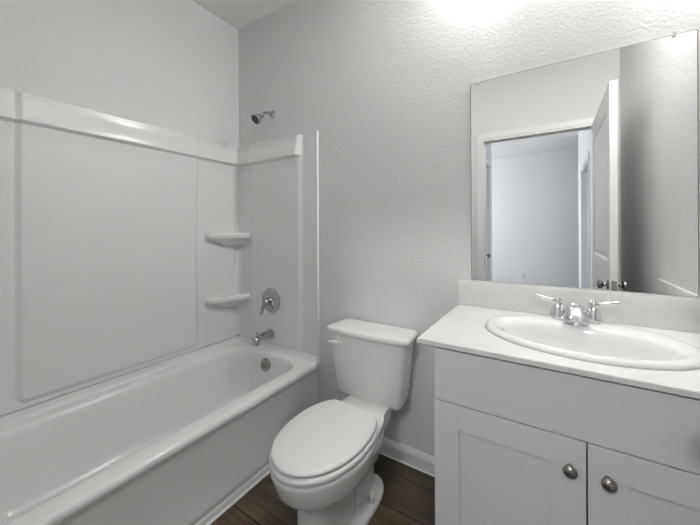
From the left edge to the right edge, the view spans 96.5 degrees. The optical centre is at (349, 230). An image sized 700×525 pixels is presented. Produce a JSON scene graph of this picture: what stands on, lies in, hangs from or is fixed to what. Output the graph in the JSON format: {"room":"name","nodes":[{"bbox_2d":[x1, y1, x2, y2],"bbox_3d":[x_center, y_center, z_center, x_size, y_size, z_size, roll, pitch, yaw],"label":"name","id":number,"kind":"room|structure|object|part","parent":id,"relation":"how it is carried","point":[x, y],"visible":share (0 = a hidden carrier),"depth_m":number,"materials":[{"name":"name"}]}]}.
{"room":"bathroom","nodes":[
{"label":"bathroom","id":0,"kind":"room"},
{"bbox_2d":[0,0,238,147],"bbox_3d":[-1.290,-0.142,1.775,0.115,2.746,1.719,0,0,33],"label":"wall","id":1,"kind":"structure","parent":0,"point":[173,65],"depth_m":1.77,"materials":[{"name":"white paint"}]},
{"bbox_2d":[0,87,319,415],"bbox_3d":[-0.950,0.085,1.490,0.768,1.403,1.601,0,0,33],"label":"tub surround","id":2,"kind":"object","parent":1,"relation":"attached to","point":[127,245],"visible":0.98,"depth_m":1.73,"materials":[{"name":"white plastic"}]},
{"bbox_2d":[205,292,249,307],"bbox_3d":[-0.857,0.505,2.200,0.125,0.085,0.284,0,0,33],"label":"corner shelf","id":3,"kind":"object","parent":2,"relation":"attached to","point":[223,299],"depth_m":2.20,"materials":[{"name":"white plastic"}]},
{"bbox_2d":[205,233,249,244],"bbox_3d":[-0.859,0.062,2.200,0.125,0.085,0.284,0,0,33],"label":"corner shelf","id":4,"kind":"object","parent":2,"relation":"attached to","point":[210,238],"depth_m":2.19,"materials":[{"name":"white plastic"}]},
{"bbox_2d":[252,329,273,345],"bbox_3d":[-0.584,0.711,2.084,0.063,0.085,0.150,0,0,33],"label":"tub spout","id":5,"kind":"object","parent":2,"relation":"attached to","point":[268,334],"visible":1,"depth_m":2.06,"materials":[{"name":"silver metal"}]},
{"bbox_2d":[260,288,279,314],"bbox_3d":[-0.563,0.485,2.115,0.168,0.173,0.082,0,0,33],"label":"shower valve","id":6,"kind":"object","parent":2,"relation":"attached to","point":[270,298],"visible":1,"depth_m":2.11,"materials":[{"name":"silver metal"}]},
{"bbox_3d":[-0.582,0.524,2.105,0.052,0.096,0.032,0,0,5],"label":"lever","id":7,"kind":"part","parent":6,"relation":"part of","materials":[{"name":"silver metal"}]},
{"bbox_3d":[-0.563,0.483,2.115,0.052,0.052,0.054,0,0,33],"label":"handle","id":8,"kind":"part","parent":6,"relation":"part of","materials":[{"name":"silver metal"}]},
{"bbox_3d":[-0.539,0.083,2.127,0.765,1.403,0.084,0,0,33],"label":"panel","id":9,"kind":"part","parent":2,"relation":"part of","materials":[{"name":"white plastic"}]},
{"bbox_2d":[192,0,293,29],"bbox_3d":[-0.926,-1.567,-0.994,6.300,0.100,6.050,0,0,33],"label":"ceiling","id":10,"kind":"structure","parent":0,"point":[239,14],"depth_m":2.14,"materials":[{"name":"white paint"}]},
{"bbox_2d":[210,454,434,524],"bbox_3d":[-0.914,1.279,-0.994,6.300,0.100,6.050,0,0,33],"label":"floor","id":11,"kind":"structure","parent":0,"point":[408,498],"depth_m":1.40,"materials":[{"name":"wood"}]},
{"bbox_2d":[0,335,319,524],"bbox_3d":[-0.942,1.008,1.488,0.771,0.436,1.601,0,0,33],"label":"bathtub","id":12,"kind":"object","parent":11,"relation":"on","point":[166,442],"visible":0.92,"depth_m":1.45,"materials":[{"name":"white plastic"}]},
{"bbox_2d":[196,464,269,524],"bbox_3d":[-0.617,1.212,1.268,0.021,0.030,1.581,0,0,33],"label":"trim","id":13,"kind":"structure","parent":12,"relation":"attached to","point":[232,499],"depth_m":1.41,"materials":[{"name":"white"}]},
{"bbox_3d":[-0.567,0.900,2.087,0.084,0.083,0.026,0,0,33],"label":"overflow plate","id":14,"kind":"part","parent":12,"relation":"part of","materials":[{"name":"silver metal"}]},
{"bbox_2d":[269,318,417,524],"bbox_3d":[-0.041,0.866,1.381,0.472,0.718,0.780,0,0,33],"label":"toilet","id":15,"kind":"object","parent":11,"relation":"on","point":[322,461],"visible":1,"depth_m":1.31,"materials":[{"name":"porcelain"},{"name":"plastic"}]},
{"bbox_3d":[-0.107,0.834,1.237,0.359,0.024,0.466,0,0,33],"label":"seat","id":16,"kind":"part","parent":15,"relation":"part of","materials":[{"name":"white plastic"}]},
{"bbox_3d":[-0.105,0.809,1.241,0.345,0.019,0.460,0,0,33],"label":"lid","id":17,"kind":"part","parent":15,"relation":"part of","materials":[{"name":"white plastic"}]},
{"bbox_3d":[-0.089,0.581,1.624,0.063,0.024,0.020,0,0,26],"label":"lever arm","id":18,"kind":"part","parent":15,"relation":"part of","materials":[{"name":"white plastic"}]},
{"bbox_3d":[-0.061,0.580,1.632,0.046,0.046,0.028,0,0,33],"label":"flush lever","id":19,"kind":"part","parent":15,"relation":"part of","materials":[{"name":"white plastic"}]},
{"bbox_3d":[0.113,0.702,1.621,0.429,0.326,0.189,0,0,33],"label":"tank","id":20,"kind":"part","parent":15,"relation":"part of","materials":[{"name":"white ceramic"}]},
{"bbox_3d":[0.111,0.522,1.619,0.472,0.032,0.212,0,0,33],"label":"tank lid","id":21,"kind":"part","parent":15,"relation":"part of","materials":[{"name":"white ceramic"}]},
{"bbox_2d":[434,347,699,524],"bbox_3d":[0.735,0.795,1.016,0.770,0.854,0.578,0,0,33],"label":"vanity cabinet","id":22,"kind":"object","parent":11,"relation":"on","point":[516,443],"visible":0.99,"depth_m":0.83,"materials":[{"name":"white paint"}]},
{"bbox_3d":[0.443,0.831,0.908,0.391,0.576,0.019,0,0,33],"label":"door","id":23,"kind":"part","parent":22,"relation":"part of","materials":[{"name":"white paint"}]},
{"bbox_2d":[417,280,699,398],"bbox_3d":[0.717,0.303,1.038,0.822,0.130,0.560,0,0,33],"label":"countertop","id":24,"kind":"structure","parent":22,"relation":"on","point":[462,329],"depth_m":1.09,"materials":[{"name":"stone"}]},
{"bbox_2d":[486,315,699,369],"bbox_3d":[0.748,0.413,1.014,0.566,0.158,0.428,0,0,33],"label":"sink","id":25,"kind":"object","parent":24,"relation":"in","point":[605,343],"visible":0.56,"depth_m":1.02,"materials":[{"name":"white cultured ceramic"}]},
{"bbox_2d":[535,294,619,325],"bbox_3d":[0.826,0.297,1.143,0.259,0.087,0.107,0,0,33],"label":"faucet","id":26,"kind":"object","parent":25,"relation":"on","point":[575,314],"visible":1,"depth_m":1.12,"materials":[{"name":"silver metal"}]},
{"bbox_3d":[0.769,0.267,1.219,0.081,0.027,0.018,0,0,44],"label":"lever","id":27,"kind":"part","parent":26,"relation":"part of","materials":[{"name":"silver metal"}]},
{"bbox_3d":[0.794,0.294,1.194,0.055,0.074,0.055,0,0,33],"label":"handle","id":28,"kind":"part","parent":26,"relation":"part of","materials":[{"name":"silver metal"}]},
{"bbox_3d":[0.826,0.303,1.143,0.080,0.064,0.105,0,0,33],"label":"spout","id":29,"kind":"part","parent":26,"relation":"part of","materials":[{"name":"silver metal"}]},
{"bbox_3d":[0.840,0.331,1.165,0.158,0.017,0.056,0,0,33],"label":"plate","id":30,"kind":"part","parent":26,"relation":"part of","materials":[{"name":"silver metal"}]},
{"bbox_3d":[0.886,0.294,1.135,0.055,0.074,0.055,0,0,33],"label":"handle","id":31,"kind":"part","parent":26,"relation":"part of","materials":[{"name":"silver metal"}]},
{"bbox_3d":[0.919,0.266,1.123,0.081,0.027,0.018,0,0,22],"label":"lever","id":32,"kind":"part","parent":26,"relation":"part of","materials":[{"name":"silver metal"}]},
{"bbox_3d":[0.564,0.616,0.800,0.032,0.032,0.030,0,0,33],"label":"knob","id":33,"kind":"part","parent":22,"relation":"part of","materials":[{"name":"silver metal"}]},
{"bbox_3d":[0.629,0.615,0.758,0.032,0.032,0.030,0,0,33],"label":"knob","id":34,"kind":"part","parent":22,"relation":"part of","materials":[{"name":"silver metal"}]},
{"bbox_3d":[0.766,0.829,0.700,0.370,0.576,0.019,0,0,33],"label":"door","id":35,"kind":"part","parent":22,"relation":"part of","materials":[{"name":"white paint"}]},
{"bbox_2d":[239,0,699,456],"bbox_3d":[0.218,-0.149,1.760,2.440,2.746,0.115,0,0,33],"label":"wall","id":36,"kind":"structure","parent":0,"point":[384,85],"depth_m":1.65,"materials":[{"name":"white paint"}]},
{"bbox_2d":[251,111,274,124],"bbox_3d":[-0.589,-0.766,2.106,0.074,0.130,0.170,0,0,33],"label":"shower","id":37,"kind":"object","parent":36,"relation":"attached to","point":[256,118],"visible":1,"depth_m":2.07,"materials":[{"name":"silver metal"}]},
{"bbox_2d":[380,437,434,476],"bbox_3d":[0.197,1.181,1.698,0.871,0.088,0.016,0,0,33],"label":"baseboard","id":38,"kind":"structure","parent":36,"relation":"attached to","point":[418,460],"depth_m":1.62,"materials":[{"name":"white paint"}]},
{"bbox_2d":[458,280,699,332],"bbox_3d":[0.855,0.293,1.272,0.803,0.113,0.018,0,0,33],"label":"backsplash","id":39,"kind":"structure","parent":36,"relation":"attached to","point":[661,312],"depth_m":1.19,"materials":[{"name":"stone"}]},
{"bbox_2d":[470,29,699,298],"bbox_3d":[0.876,-0.231,1.262,0.739,0.935,0.010,0,0,33],"label":"wall mirror","id":40,"kind":"object","parent":36,"relation":"attached to","point":[585,169],"visible":1,"depth_m":1.21,"materials":[{"name":"grey mirror"}]}
]}

